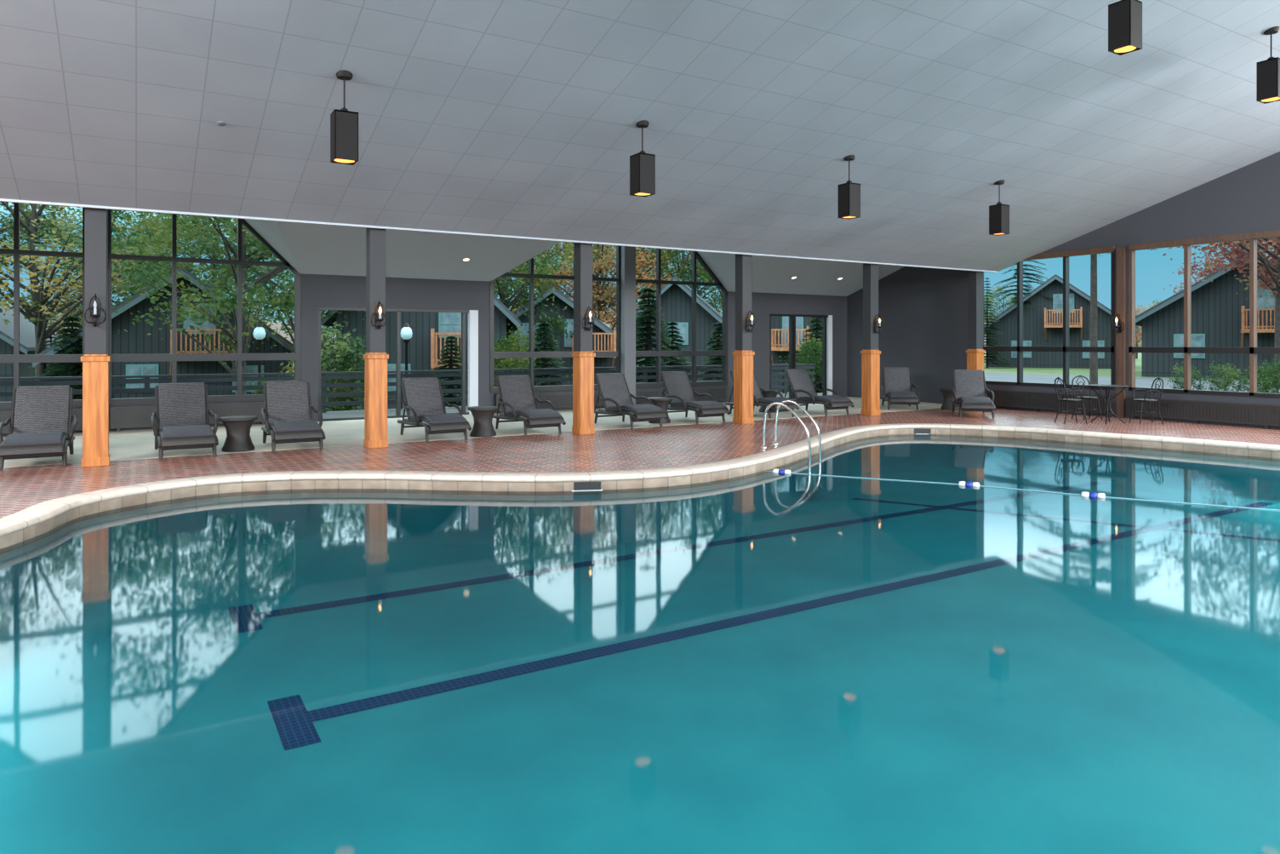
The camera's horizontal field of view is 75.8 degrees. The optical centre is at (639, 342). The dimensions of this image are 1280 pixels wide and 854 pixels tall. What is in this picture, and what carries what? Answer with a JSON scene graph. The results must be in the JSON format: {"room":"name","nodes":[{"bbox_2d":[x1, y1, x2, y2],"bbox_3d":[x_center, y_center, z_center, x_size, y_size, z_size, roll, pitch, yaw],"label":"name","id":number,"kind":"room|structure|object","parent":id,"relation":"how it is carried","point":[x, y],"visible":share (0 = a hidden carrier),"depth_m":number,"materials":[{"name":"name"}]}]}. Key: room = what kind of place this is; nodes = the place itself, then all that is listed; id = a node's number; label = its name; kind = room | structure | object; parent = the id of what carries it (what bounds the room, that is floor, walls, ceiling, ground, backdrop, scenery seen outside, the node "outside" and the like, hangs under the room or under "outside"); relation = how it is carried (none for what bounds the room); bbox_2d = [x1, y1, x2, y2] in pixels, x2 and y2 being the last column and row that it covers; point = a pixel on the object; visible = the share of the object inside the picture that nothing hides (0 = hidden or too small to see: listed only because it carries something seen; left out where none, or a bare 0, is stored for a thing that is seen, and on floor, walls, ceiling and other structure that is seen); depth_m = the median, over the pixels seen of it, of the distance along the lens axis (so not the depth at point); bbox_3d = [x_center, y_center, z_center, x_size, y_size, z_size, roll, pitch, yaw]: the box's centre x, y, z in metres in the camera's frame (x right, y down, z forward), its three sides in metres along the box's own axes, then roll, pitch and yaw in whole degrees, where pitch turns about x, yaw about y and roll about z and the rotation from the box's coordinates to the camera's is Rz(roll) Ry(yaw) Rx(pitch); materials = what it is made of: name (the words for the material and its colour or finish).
{"room":"indoor swimming pool","nodes":[
{"label":"indoor swimming pool","id":0,"kind":"room"},
{"bbox_2d":[0,273,846,436],"bbox_3d":[-4.558,0.075,18.060,25.100,3.050,0.160,0,0,-32],"label":"wall","id":1,"kind":"structure","parent":0,"point":[317,290],"depth_m":18.52,"materials":[{"name":"grey paint"}]},
{"bbox_2d":[0,202,300,409],"bbox_3d":[-9.761,-1.850,14.819,6.800,5.960,0.130,0,0,-32],"label":"window","id":2,"kind":"structure","parent":1,"relation":"in","point":[16,358],"depth_m":15.19,"materials":[{"name":"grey metal"}]},
{"bbox_2d":[109,401,264,431],"bbox_3d":[-8.223,1.375,15.620,3.100,0.450,0.169,0,0,-32],"label":"baseboard heater","id":3,"kind":"object","parent":1,"relation":"attached to","point":[120,416],"visible":0.41,"depth_m":15.08,"materials":[{"name":"grey metal"}]},
{"bbox_2d":[318,306,478,421],"bbox_3d":[-5.136,0.430,17.682,3.420,2.340,0.120,0,0,-32],"label":"door","id":4,"kind":"structure","parent":1,"relation":"in","point":[472,314],"depth_m":18.36,"materials":[{"name":"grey metal"}]},
{"bbox_2d":[494,389,603,413],"bbox_3d":[-1.892,1.375,19.499,3.250,0.450,0.169,0,0,-32],"label":"baseboard heater","id":5,"kind":"object","parent":1,"relation":"attached to","point":[559,399],"visible":0.33,"depth_m":19.38,"materials":[{"name":"grey metal"}]},
{"bbox_2d":[489,242,727,393],"bbox_3d":[-0.544,-1.845,20.467,6.780,5.950,0.130,0,0,-32],"label":"window","id":6,"kind":"structure","parent":1,"relation":"in","point":[658,353],"depth_m":20.82,"materials":[{"name":"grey metal"}]},
{"bbox_2d":[635,385,727,404],"bbox_3d":[1.071,1.375,21.315,2.900,0.450,0.169,0,0,-32],"label":"baseboard heater","id":7,"kind":"object","parent":1,"relation":"attached to","point":[718,392],"visible":0.5,"depth_m":21.56,"materials":[{"name":"grey metal"}]},
{"bbox_2d":[769,314,832,399],"bbox_3d":[4.614,0.390,23.657,2.410,2.420,0.120,0,0,-32],"label":"door","id":8,"kind":"structure","parent":1,"relation":"in","point":[826,319],"depth_m":24.13,"materials":[{"name":"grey metal"}]},
{"bbox_2d":[2,396,942,467],"bbox_3d":[-3.367,1.648,16.116,25.100,0.104,4.400,0,0,-32],"label":"floor","id":9,"kind":"structure","parent":0,"point":[131,444],"depth_m":14.61,"materials":[{"name":"concrete"}]},
{"bbox_2d":[150,382,218,459],"bbox_3d":[-6.621,1.104,11.957,0.850,0.993,1.676,0,0,-33],"label":"lounge chair","id":10,"kind":"object","parent":9,"relation":"on","point":[182,411],"visible":1,"depth_m":12.21,"materials":[{"name":"grey wicker"}]},
{"bbox_2d":[218,415,257,451],"bbox_3d":[-5.998,1.349,12.275,0.524,0.495,0.524,0,0,-32],"label":"side table","id":11,"kind":"object","parent":9,"relation":"on","point":[238,439],"visible":1,"depth_m":12.13,"materials":[{"name":"wicker"}]},
{"bbox_2d":[261,380,325,452],"bbox_3d":[-5.381,1.104,12.716,0.850,0.993,1.676,0,0,-30],"label":"lounge chair","id":12,"kind":"object","parent":9,"relation":"on","point":[287,413],"visible":1,"depth_m":12.99,"materials":[{"name":"grey wicker"}]},
{"bbox_2d":[397,377,471,442],"bbox_3d":[-3.499,1.104,13.928,0.850,0.993,1.676,0,0,-33],"label":"lounge chair","id":13,"kind":"object","parent":9,"relation":"on","point":[423,397],"visible":1,"depth_m":14.17,"materials":[{"name":"grey wicker"}]},
{"bbox_2d":[468,405,498,436],"bbox_3d":[-2.705,1.349,14.175,0.524,0.495,0.524,0,0,-32],"label":"side table","id":14,"kind":"object","parent":9,"relation":"on","point":[482,415],"visible":1,"depth_m":14.02,"materials":[{"name":"wicker"}]},
{"bbox_2d":[620,245,635,404],"bbox_3d":[-0.324,-1.395,20.490,0.320,5.990,0.320,0,0,-32],"label":"column","id":15,"kind":"structure","parent":9,"relation":"on","point":[627,254],"depth_m":20.36,"materials":[{"name":"grey paint"}]},
{"bbox_2d":[594,372,667,428],"bbox_3d":[-0.234,1.104,15.988,0.850,0.993,1.676,0,0,-34],"label":"lounge chair","id":16,"kind":"object","parent":9,"relation":"on","point":[614,391],"visible":0.98,"depth_m":16.19,"materials":[{"name":"grey wicker"}]},
{"bbox_2d":[660,371,730,423],"bbox_3d":[1.074,1.104,16.965,0.850,0.993,1.676,0,0,-32],"label":"lounge chair","id":17,"kind":"object","parent":9,"relation":"on","point":[677,385],"visible":0.94,"depth_m":17.16,"materials":[{"name":"grey wicker"}]},
{"bbox_2d":[725,370,799,418],"bbox_3d":[2.677,1.104,18.123,0.850,0.993,1.676,0,0,-33],"label":"lounge chair","id":18,"kind":"object","parent":9,"relation":"on","point":[758,399],"visible":0.54,"depth_m":17.72,"materials":[{"name":"grey wicker"}]},
{"bbox_2d":[784,368,854,416],"bbox_3d":[4.033,1.104,18.778,0.850,0.993,1.676,0,0,-32],"label":"lounge chair","id":19,"kind":"object","parent":9,"relation":"on","point":[800,381],"visible":0.94,"depth_m":18.90,"materials":[{"name":"grey wicker"}]},
{"bbox_2d":[880,366,919,410],"bbox_3d":[6.391,1.104,20.235,0.850,0.993,1.676,0,0,10],"label":"lounge chair","id":20,"kind":"object","parent":9,"relation":"on","point":[896,385],"visible":1,"depth_m":20.60,"materials":[{"name":"grey wicker"}]},
{"bbox_2d":[244,218,903,296],"bbox_3d":[-3.209,-3.090,15.907,25.150,3.380,4.920,0,0,-32],"label":"ceiling","id":21,"kind":"structure","parent":0,"point":[310,248],"depth_m":17.08,"materials":[{"name":"grey paint"}]},
{"bbox_2d":[0,0,1279,271],"bbox_3d":[1.692,-3.883,7.910,25.150,4.245,13.720,0,0,-32],"label":"ceiling","id":22,"kind":"structure","parent":0,"point":[507,117],"depth_m":10.42,"materials":[{"name":"tile"}]},
{"bbox_2d":[330,69,358,165],"bbox_3d":[-3.148,-2.422,8.755,0.240,0.985,0.240,0,0,-32],"label":"pendant lamp","id":23,"kind":"object","parent":22,"relation":"hanging from","point":[344,123],"visible":1,"depth_m":8.67,"materials":[{"name":"black metal"}]},
{"bbox_2d":[629,120,655,196],"bbox_3d":[0.032,-2.422,10.704,0.240,0.985,0.240,0,0,-32],"label":"pendant lamp","id":24,"kind":"object","parent":22,"relation":"hanging from","point":[642,164],"visible":0.98,"depth_m":10.62,"materials":[{"name":"black metal"}]},
{"bbox_2d":[838,154,860,219],"bbox_3d":[3.221,-2.422,12.658,0.240,0.985,0.240,0,0,-32],"label":"pendant lamp","id":25,"kind":"object","parent":22,"relation":"hanging from","point":[848,192],"visible":0.97,"depth_m":12.57,"materials":[{"name":"black metal"}]},
{"bbox_2d":[988,179,1009,235],"bbox_3d":[6.375,-2.422,14.591,0.240,0.985,0.240,0,0,-32],"label":"pendant lamp","id":26,"kind":"object","parent":22,"relation":"hanging from","point":[998,213],"visible":0.97,"depth_m":14.52,"materials":[{"name":"black metal"}]},
{"bbox_2d":[1108,0,1142,55],"bbox_3d":[5.321,-3.703,9.020,0.240,0.985,0.240,0,0,-32],"label":"pendant lamp","id":27,"kind":"object","parent":22,"relation":"hanging from","point":[1124,16],"visible":1,"depth_m":8.95,"materials":[{"name":"black metal"}]},
{"bbox_2d":[1256,26,1279,103],"bbox_3d":[8.348,-3.703,10.874,0.240,0.985,0.240,0,0,-32],"label":"pendant lamp","id":28,"kind":"object","parent":22,"relation":"hanging from","point":[1267,71],"visible":1,"depth_m":10.81,"materials":[{"name":"black metal"}]},
{"bbox_2d":[0,407,1279,518],"bbox_3d":[3.609,1.600,4.733,25.100,0.001,22.300,0,0,-32],"label":"floor","id":29,"kind":"structure","parent":0,"point":[21,488],"depth_m":12.03,"materials":[{"name":"brick"}]},
{"bbox_2d":[0,385,77,469],"bbox_3d":[-8.089,1.104,11.057,0.850,0.993,1.676,0,0,-32],"label":"lounge chair","id":30,"kind":"object","parent":29,"relation":"on","point":[41,418],"visible":1,"depth_m":11.33,"materials":[{"name":"grey wicker"}]},
{"bbox_2d":[80,207,110,467],"bbox_3d":[-7.140,-0.095,10.790,0.320,3.390,0.320,0,0,-32],"label":"column","id":31,"kind":"structure","parent":29,"relation":"on","point":[95,359],"depth_m":10.68,"materials":[{"name":"grey paint"}]},
{"bbox_2d":[362,227,388,448],"bbox_3d":[-4.070,-0.095,12.671,0.320,3.390,0.320,0,0,-32],"label":"column","id":32,"kind":"structure","parent":29,"relation":"on","point":[375,357],"depth_m":12.57,"materials":[{"name":"grey paint"}]},
{"bbox_2d":[492,375,565,435],"bbox_3d":[-2.028,1.104,14.888,0.850,0.993,1.676,0,0,-32],"label":"lounge chair","id":33,"kind":"object","parent":29,"relation":"on","point":[517,398],"visible":1,"depth_m":15.14,"materials":[{"name":"grey wicker"}]},
{"bbox_2d":[571,242,595,434],"bbox_3d":[-1.001,-0.095,14.552,0.320,3.390,0.320,0,0,-32],"label":"column","id":34,"kind":"structure","parent":29,"relation":"on","point":[583,356],"depth_m":14.45,"materials":[{"name":"grey paint"}]},
{"bbox_2d":[0,438,1279,853],"bbox_3d":[3.135,1.990,7.470,16.711,0.720,12.335,0,0,-32],"label":"swimming pool","id":35,"kind":"object","parent":29,"relation":"in","point":[1122,695],"visible":0.94,"depth_m":5.89,"materials":[{"name":"paint"}]},
{"bbox_2d":[227,481,1279,749],"bbox_3d":[3.081,2.345,8.905,13.815,0.002,6.662,0,0,-18],"label":"lane","id":36,"kind":"object","parent":35,"relation":"on","point":[294,725],"visible":1,"depth_m":7.30,"materials":[{"name":"tile"}]},
{"bbox_2d":[765,468,1279,510],"bbox_3d":[6.305,1.745,8.678,5.190,0.084,9.116,0,0,-32],"label":"rope","id":37,"kind":"object","parent":35,"relation":"in","point":[1093,495],"depth_m":9.87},
{"bbox_2d":[863,434,1279,461],"bbox_3d":[3.135,1.750,7.470,16.675,0.001,12.299,0,0,-32],"label":"pool tile border","id":38,"kind":"object","parent":35,"relation":"attached to","point":[942,438],"visible":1,"depth_m":14.39,"materials":[{"name":"beige tile"}]},
{"bbox_2d":[0,428,1279,554],"bbox_3d":[3.135,1.715,7.470,16.691,0.170,12.315,0,0,-32],"label":"pool edge","id":39,"kind":"object","parent":29,"relation":"in","point":[18,539],"visible":0.78,"depth_m":9.84,"materials":[{"name":"beige stone"}]},
{"bbox_2d":[0,422,1279,536],"bbox_3d":[3.135,1.605,7.470,17.251,0.070,12.875,0,0,-32],"label":"pool coping","id":40,"kind":"object","parent":29,"relation":"on","point":[42,511],"depth_m":9.87},
{"bbox_2d":[732,253,754,423],"bbox_3d":[2.069,-0.095,16.433,0.320,3.390,0.320,0,0,-32],"label":"column","id":41,"kind":"structure","parent":29,"relation":"on","point":[743,354],"depth_m":16.34,"materials":[{"name":"grey paint"}]},
{"bbox_2d":[760,399,822,496],"bbox_3d":[2.334,1.585,12.630,0.819,1.391,0.620,0,0,29],"label":"pool ladder","id":42,"kind":"object","parent":29,"relation":"on","point":[820,462],"visible":1,"depth_m":12.55,"materials":[{"name":"silver metal"}]},
{"bbox_2d":[860,262,880,415],"bbox_3d":[5.138,-0.095,18.314,0.320,3.390,0.320,0,0,-32],"label":"column","id":43,"kind":"structure","parent":29,"relation":"on","point":[870,353],"depth_m":18.22,"materials":[{"name":"grey paint"}]},
{"bbox_2d":[950,369,995,417],"bbox_3d":[7.422,1.108,18.351,0.850,0.993,1.676,0,0,15],"label":"lounge chair","id":44,"kind":"object","parent":29,"relation":"on","point":[969,389],"visible":1,"depth_m":18.71,"materials":[{"name":"grey wicker"}]},
{"bbox_2d":[965,270,985,371],"bbox_3d":[8.251,-0.095,20.221,0.320,3.390,0.320,0,0,-32],"label":"column","id":45,"kind":"structure","parent":29,"relation":"on","point":[975,352],"depth_m":20.13,"materials":[{"name":"grey paint"}]},
{"bbox_2d":[1054,377,1087,423],"bbox_3d":[8.621,1.141,16.475,0.496,0.926,0.515,0,0,0],"label":"patio chair","id":46,"kind":"object","parent":29,"relation":"on","point":[1066,399],"visible":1,"depth_m":16.40,"materials":[{"name":"black metal"}]},
{"bbox_2d":[1086,383,1129,423],"bbox_3d":[9.373,1.222,16.475,0.740,0.754,0.740,0,0,-32],"label":"patio table","id":47,"kind":"object","parent":29,"relation":"on","point":[1107,403],"visible":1,"depth_m":16.43,"materials":[{"name":"black metal"}]},
{"bbox_2d":[1116,246,1125,417],"bbox_3d":[10.349,-0.230,17.695,0.060,3.660,0.160,0,0,-32],"label":"column","id":48,"kind":"structure","parent":29,"relation":"on","point":[1120,251],"depth_m":17.66,"materials":[{"name":"brown wood"}]},
{"bbox_2d":[1129,377,1164,423],"bbox_3d":[10.129,1.141,16.429,0.496,0.926,0.515,0,0,3],"label":"patio chair","id":49,"kind":"object","parent":29,"relation":"on","point":[1142,400],"visible":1,"depth_m":16.36,"materials":[{"name":"black metal"}]},
{"bbox_2d":[846,151,1279,428],"bbox_3d":[13.195,-2.400,13.281,0.180,8.000,26.860,0,0,-32],"label":"wall","id":50,"kind":"structure","parent":0,"point":[924,311],"depth_m":19.07,"materials":[{"name":"grey paint"}]},
{"bbox_2d":[982,245,1114,389],"bbox_3d":[9.450,-0.540,19.296,0.160,3.120,3.380,0,0,-32],"label":"window","id":51,"kind":"structure","parent":50,"relation":"in","point":[1020,348],"depth_m":18.80,"materials":[{"name":"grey metal"}]},
{"bbox_2d":[986,388,1111,415],"bbox_3d":[9.402,1.375,19.132,0.169,0.450,3.000,0,0,-32],"label":"baseboard heater","id":52,"kind":"object","parent":50,"relation":"attached to","point":[1037,400],"visible":0.8,"depth_m":19.10,"materials":[{"name":"grey metal"}]},
{"bbox_2d":[1125,396,1279,428],"bbox_3d":[11.440,1.375,15.807,0.169,0.450,4.000,0,0,-32],"label":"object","id":53,"kind":"structure","parent":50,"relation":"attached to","point":[1266,415],"depth_m":16.10,"materials":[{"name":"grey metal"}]},
{"bbox_2d":[1128,229,1279,398],"bbox_3d":[11.397,-0.540,16.120,0.160,3.120,3.470,0,0,-32],"label":"window","id":54,"kind":"structure","parent":50,"relation":"in","point":[1187,350],"depth_m":16.47,"materials":[{"name":"brown metal"}]},
{"label":"outside","id":55,"kind":"structure","parent":0,"visible":0},
{"bbox_2d":[292,352,1271,411],"bbox_3d":[-26.125,2.475,42.632,600.000,1.510,500.000,0,0,-32],"label":"ground","id":56,"kind":"structure","parent":55,"point":[1072,371],"depth_m":54.09,"materials":[{"name":"green plant"}]},
{"bbox_2d":[0,300,62,401],"bbox_3d":[-36.857,-0.050,43.023,10.100,7.100,11.040,0,0,-24],"label":"cabin","id":57,"kind":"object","parent":56,"relation":"on","point":[27,340],"visible":0.31,"depth_m":41.76,"materials":[{"name":"grey wood"}]},
{"bbox_2d":[0,201,82,315],"bbox_3d":[-26.000,-2.902,29.794,10.163,14.356,9.703,0,0,-6],"label":"deciduous tree","id":58,"kind":"object","parent":56,"relation":"on","point":[50,225],"visible":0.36,"depth_m":31.72,"materials":[{"name":"green plant"}]},
{"bbox_2d":[35,316,113,399],"bbox_3d":[-20.682,1.797,30.120,3.424,5.546,3.328,0,0,41],"label":"evergreen tree","id":59,"kind":"object","parent":56,"relation":"on","point":[71,370],"visible":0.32,"depth_m":29.78,"materials":[{"name":"green plant"}]},
{"bbox_2d":[0,201,181,386],"bbox_3d":[-22.829,-1.896,30.943,9.726,12.548,10.618,0,0,-27],"label":"deciduous tree","id":60,"kind":"object","parent":56,"relation":"on","point":[40,295],"visible":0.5,"depth_m":30.84,"materials":[{"name":"green plant"}]},
{"bbox_2d":[0,202,213,322],"bbox_3d":[-29.715,-3.211,46.225,10.189,15.074,10.671,0,0,-28],"label":"deciduous tree","id":61,"kind":"object","parent":56,"relation":"on","point":[115,213],"visible":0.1,"depth_m":44.79,"materials":[{"name":"green plant"}]},
{"bbox_2d":[53,206,224,328],"bbox_3d":[-29.185,-2.336,48.223,9.162,13.426,10.158,0,0,-34],"label":"deciduous tree","id":62,"kind":"object","parent":56,"relation":"on","point":[125,294],"visible":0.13,"depth_m":47.43,"materials":[{"name":"green plant"}]},
{"bbox_2d":[32,266,294,398],"bbox_3d":[-20.133,0.275,35.725,9.300,6.450,11.040,0,0,-32],"label":"cabin","id":63,"kind":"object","parent":56,"relation":"on","point":[136,340],"visible":0.42,"depth_m":31.94,"materials":[{"name":"grey wood"}]},
{"bbox_2d":[61,209,294,394],"bbox_3d":[-12.386,-2.674,25.851,9.655,13.638,9.218,0,0,-20],"label":"deciduous tree","id":64,"kind":"object","parent":56,"relation":"on","point":[247,331],"visible":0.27,"depth_m":25.33,"materials":[{"name":"green plant"}]},
{"bbox_2d":[124,212,292,324],"bbox_3d":[-26.756,-3.519,52.084,10.674,15.792,11.180,0,0,11],"label":"deciduous tree","id":65,"kind":"object","parent":56,"relation":"on","point":[215,265],"visible":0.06,"depth_m":50.92,"materials":[{"name":"green plant"}]},
{"bbox_2d":[167,217,365,352],"bbox_3d":[-12.944,-2.902,30.862,9.703,14.356,10.163,0,0,-5],"label":"deciduous tree","id":66,"kind":"object","parent":56,"relation":"on","point":[290,322],"visible":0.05,"depth_m":30.74,"materials":[{"name":"green plant"}]},
{"bbox_2d":[285,314,365,411],"bbox_3d":[-8.676,1.213,23.282,2.486,4.040,2.835,0,0,-32],"label":"shrub","id":67,"kind":"object","parent":56,"relation":"on","point":[325,332],"visible":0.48,"depth_m":23.21,"materials":[{"name":"green plant"}]},
{"bbox_2d":[320,332,392,411],"bbox_3d":[-8.579,1.499,24.148,2.238,3.636,2.552,0,0,11],"label":"shrub","id":68,"kind":"object","parent":56,"relation":"on","point":[350,408],"visible":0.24,"depth_m":23.78,"materials":[{"name":"green plant"}]},
{"bbox_2d":[320,294,520,410],"bbox_3d":[-9.109,-0.550,35.733,7.600,8.100,10.040,0,0,-10],"label":"cabin","id":69,"kind":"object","parent":56,"relation":"on","point":[430,330],"visible":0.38,"depth_m":32.22,"materials":[{"name":"grey wood"}]},
{"bbox_2d":[433,336,466,405],"bbox_3d":[-5.787,1.381,24.936,1.920,3.200,1.975,0,0,-35],"label":"evergreen tree","id":70,"kind":"object","parent":56,"relation":"on","point":[449,363],"visible":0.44,"depth_m":24.87,"materials":[{"name":"green plant"}]},
{"bbox_2d":[493,323,543,387],"bbox_3d":[-3.841,1.057,23.973,1.989,3.232,2.268,0,0,22],"label":"shrub","id":71,"kind":"object","parent":56,"relation":"on","point":[506,361],"visible":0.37,"depth_m":23.77,"materials":[{"name":"green plant"}]},
{"bbox_2d":[493,241,601,361],"bbox_3d":[-6.761,-2.081,39.675,8.745,12.816,9.696,0,0,25],"label":"deciduous tree","id":72,"kind":"object","parent":56,"relation":"on","point":[502,290],"visible":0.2,"depth_m":39.59,"materials":[{"name":"green plant"}]},
{"bbox_2d":[526,322,570,385],"bbox_3d":[-3.522,1.771,31.090,3.072,5.120,3.161,0,0,-25],"label":"evergreen tree","id":73,"kind":"object","parent":56,"relation":"on","point":[545,362],"visible":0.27,"depth_m":30.84,"materials":[{"name":"green plant"}]},
{"bbox_2d":[498,241,616,313],"bbox_3d":[-6.163,-3.509,52.246,11.180,15.792,10.674,0,0,1],"label":"deciduous tree","id":74,"kind":"object","parent":56,"relation":"on","point":[566,244],"visible":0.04,"depth_m":50.57,"materials":[{"name":"green plant"}]},
{"bbox_2d":[322,392,822,418],"bbox_3d":[-4.970,1.725,19.689,26.100,0.150,3.030,0,0,-32],"label":"patio slab","id":75,"kind":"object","parent":56,"relation":"on","point":[341,414],"depth_m":19.56,"materials":[{"name":"concrete"}]},
{"bbox_2d":[0,363,815,412],"bbox_3d":[-5.451,1.170,20.808,26.550,0.960,0.160,0,0,-32],"label":"deck railing","id":76,"kind":"object","parent":75,"relation":"on","point":[644,369],"visible":0.44,"depth_m":19.73,"materials":[{"name":"black wood"}]},
{"bbox_2d":[506,285,644,384],"bbox_3d":[-5.205,0.350,44.592,9.100,6.300,11.040,0,0,-12],"label":"cabin","id":77,"kind":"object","parent":56,"relation":"on","point":[603,338],"visible":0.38,"depth_m":40.71,"materials":[{"name":"grey wood"}]},
{"bbox_2d":[515,241,672,330],"bbox_3d":[-2.764,-2.671,50.135,10.620,14.036,9.578,0,0,38],"label":"deciduous tree","id":78,"kind":"object","parent":56,"relation":"on","point":[598,290],"visible":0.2,"depth_m":49.40,"materials":[{"name":"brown plant"}]},
{"bbox_2d":[559,242,703,327],"bbox_3d":[-0.404,-4.343,55.721,11.180,15.792,10.674,0,0,29],"label":"deciduous tree","id":79,"kind":"object","parent":56,"relation":"on","point":[665,250],"visible":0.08,"depth_m":54.48,"materials":[{"name":"green plant"}]},
{"bbox_2d":[612,287,682,382],"bbox_3d":[0.225,0.635,27.093,3.029,4.906,2.944,0,0,-7],"label":"evergreen tree","id":80,"kind":"object","parent":56,"relation":"on","point":[646,325],"visible":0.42,"depth_m":26.82,"materials":[{"name":"green plant"}]},
{"bbox_2d":[603,246,722,311],"bbox_3d":[2.981,-3.428,53.829,9.162,13.426,10.158,0,0,-45],"label":"deciduous tree","id":81,"kind":"object","parent":56,"relation":"on","point":[703,277],"visible":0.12,"depth_m":52.66,"materials":[{"name":"green plant"}]},
{"bbox_2d":[654,321,697,382],"bbox_3d":[1.176,1.168,29.085,2.304,3.840,2.370,0,0,-45],"label":"evergreen tree","id":82,"kind":"object","parent":56,"relation":"on","point":[671,335],"visible":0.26,"depth_m":28.89,"materials":[{"name":"green plant"}]},
{"bbox_2d":[635,275,722,382],"bbox_3d":[2.629,0.000,48.208,8.300,7.000,11.260,0,0,9],"label":"cabin","id":83,"kind":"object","parent":56,"relation":"on","point":[676,299],"visible":0.29,"depth_m":43.27,"materials":[{"name":"grey wood"}]},
{"bbox_2d":[697,322,722,381],"bbox_3d":[3.170,1.514,32.893,2.897,4.693,2.816,0,0,28],"label":"evergreen tree","id":84,"kind":"object","parent":56,"relation":"on","point":[717,360],"visible":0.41,"depth_m":32.85,"materials":[{"name":"green plant"}]},
{"bbox_2d":[713,315,822,392],"bbox_3d":[9.360,-0.150,45.680,8.600,6.700,11.040,0,0,18],"label":"cabin","id":85,"kind":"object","parent":56,"relation":"on","point":[780,325],"visible":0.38,"depth_m":41.99,"materials":[{"name":"grey wood"}]},
{"bbox_2d":[779,332,822,384],"bbox_3d":[5.933,1.058,28.517,1.984,2.828,1.740,0,0,-26],"label":"shrub","id":86,"kind":"object","parent":56,"relation":"on","point":[810,353],"visible":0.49,"depth_m":28.27,"materials":[{"name":"green plant"}]},
{"bbox_2d":[786,316,822,393],"bbox_3d":[7.221,1.175,34.027,2.816,4.693,2.897,0,0,41],"label":"evergreen tree","id":87,"kind":"object","parent":56,"relation":"on","point":[816,321],"visible":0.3,"depth_m":33.88,"materials":[{"name":"green plant"}]},
{"bbox_2d":[983,277,1013,367],"bbox_3d":[25.334,-1.150,59.879,3.292,7.240,3.124,0,0,-40],"label":"evergreen tree","id":88,"kind":"object","parent":56,"relation":"on","point":[986,328],"visible":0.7,"depth_m":59.79,"materials":[{"name":"green plant"}]},
{"bbox_2d":[990,260,1052,310],"bbox_3d":[28.747,-3.755,62.281,5.174,12.850,5.068,0,0,-7],"label":"evergreen tree","id":89,"kind":"object","parent":56,"relation":"on","point":[1014,299],"visible":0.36,"depth_m":61.94,"materials":[{"name":"green plant"}]},
{"bbox_2d":[983,274,1138,368],"bbox_3d":[33.060,-1.550,64.991,10.300,6.900,14.040,0,0,29],"label":"cabin","id":90,"kind":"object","parent":56,"relation":"on","point":[1042,323],"visible":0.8,"depth_m":60.18,"materials":[{"name":"grey wood"}]},
{"bbox_2d":[1015,248,1157,384],"bbox_3d":[18.051,-5.161,32.685,6.467,16.062,6.335,0,0,21],"label":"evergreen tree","id":91,"kind":"object","parent":56,"relation":"on","point":[1094,317],"visible":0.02,"depth_m":32.91,"materials":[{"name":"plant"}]},
{"bbox_2d":[984,371,1279,393],"bbox_3d":[21.098,1.835,36.385,14.000,0.130,80.000,0,0,-32],"label":"road","id":92,"kind":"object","parent":56,"relation":"on","point":[1037,378],"visible":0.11,"depth_m":39.30,"materials":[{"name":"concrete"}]},
{"bbox_2d":[1165,361,1207,389],"bbox_3d":[16.669,1.423,25.021,1.044,1.697,1.191,0,0,9],"label":"shrub","id":93,"kind":"object","parent":56,"relation":"on","point":[1197,374],"visible":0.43,"depth_m":25.00,"materials":[{"name":"green plant"}]},
{"bbox_2d":[1135,252,1275,378],"bbox_3d":[33.985,-1.350,46.072,10.600,6.500,13.040,0,0,35],"label":"cabin","id":94,"kind":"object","parent":56,"relation":"on","point":[1220,315],"visible":0.65,"depth_m":42.87,"materials":[{"name":"grey wood"}]},
{"bbox_2d":[1163,240,1277,292],"bbox_3d":[36.362,-2.122,49.888,8.205,9.696,7.515,0,0,9],"label":"deciduous tree","id":95,"kind":"object","parent":56,"relation":"on","point":[1202,273],"visible":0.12,"depth_m":49.86,"materials":[{"name":"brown plant"}]},
{"bbox_2d":[1162,237,1279,388],"bbox_3d":[24.820,-2.826,31.951,8.841,11.407,9.652,0,0,-25],"label":"deciduous tree","id":96,"kind":"object","parent":56,"relation":"on","point":[1265,282],"visible":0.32,"depth_m":32.08,"materials":[{"name":"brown plant"}]},
{"bbox_2d":[1201,359,1249,391],"bbox_3d":[17.121,1.391,24.020,1.119,1.818,1.276,0,0,10],"label":"shrub","id":97,"kind":"object","parent":56,"relation":"on","point":[1232,374],"visible":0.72,"depth_m":23.97,"materials":[{"name":"green plant"}]},
{"bbox_2d":[1257,358,1279,393],"bbox_3d":[17.796,1.341,22.953,1.243,2.020,1.418,0,0,-23],"label":"shrub","id":98,"kind":"object","parent":56,"relation":"on","point":[1274,370],"visible":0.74,"depth_m":22.93,"materials":[{"name":"green plant"}]},
{"bbox_3d":[-1.935,-3.590,13.780,25.100,3.620,0.040,0,0,-32],"label":"wall","id":99,"kind":"structure","parent":0,"visible":0},
{"bbox_2d":[0,198,997,272],"bbox_3d":[-1.904,-1.800,13.728,25.100,0.120,0.060,0,0,-32],"label":"trim","id":100,"kind":"structure","parent":99,"relation":"attached to","point":[1,199],"depth_m":12.76,"materials":[{"name":"grey paint"}]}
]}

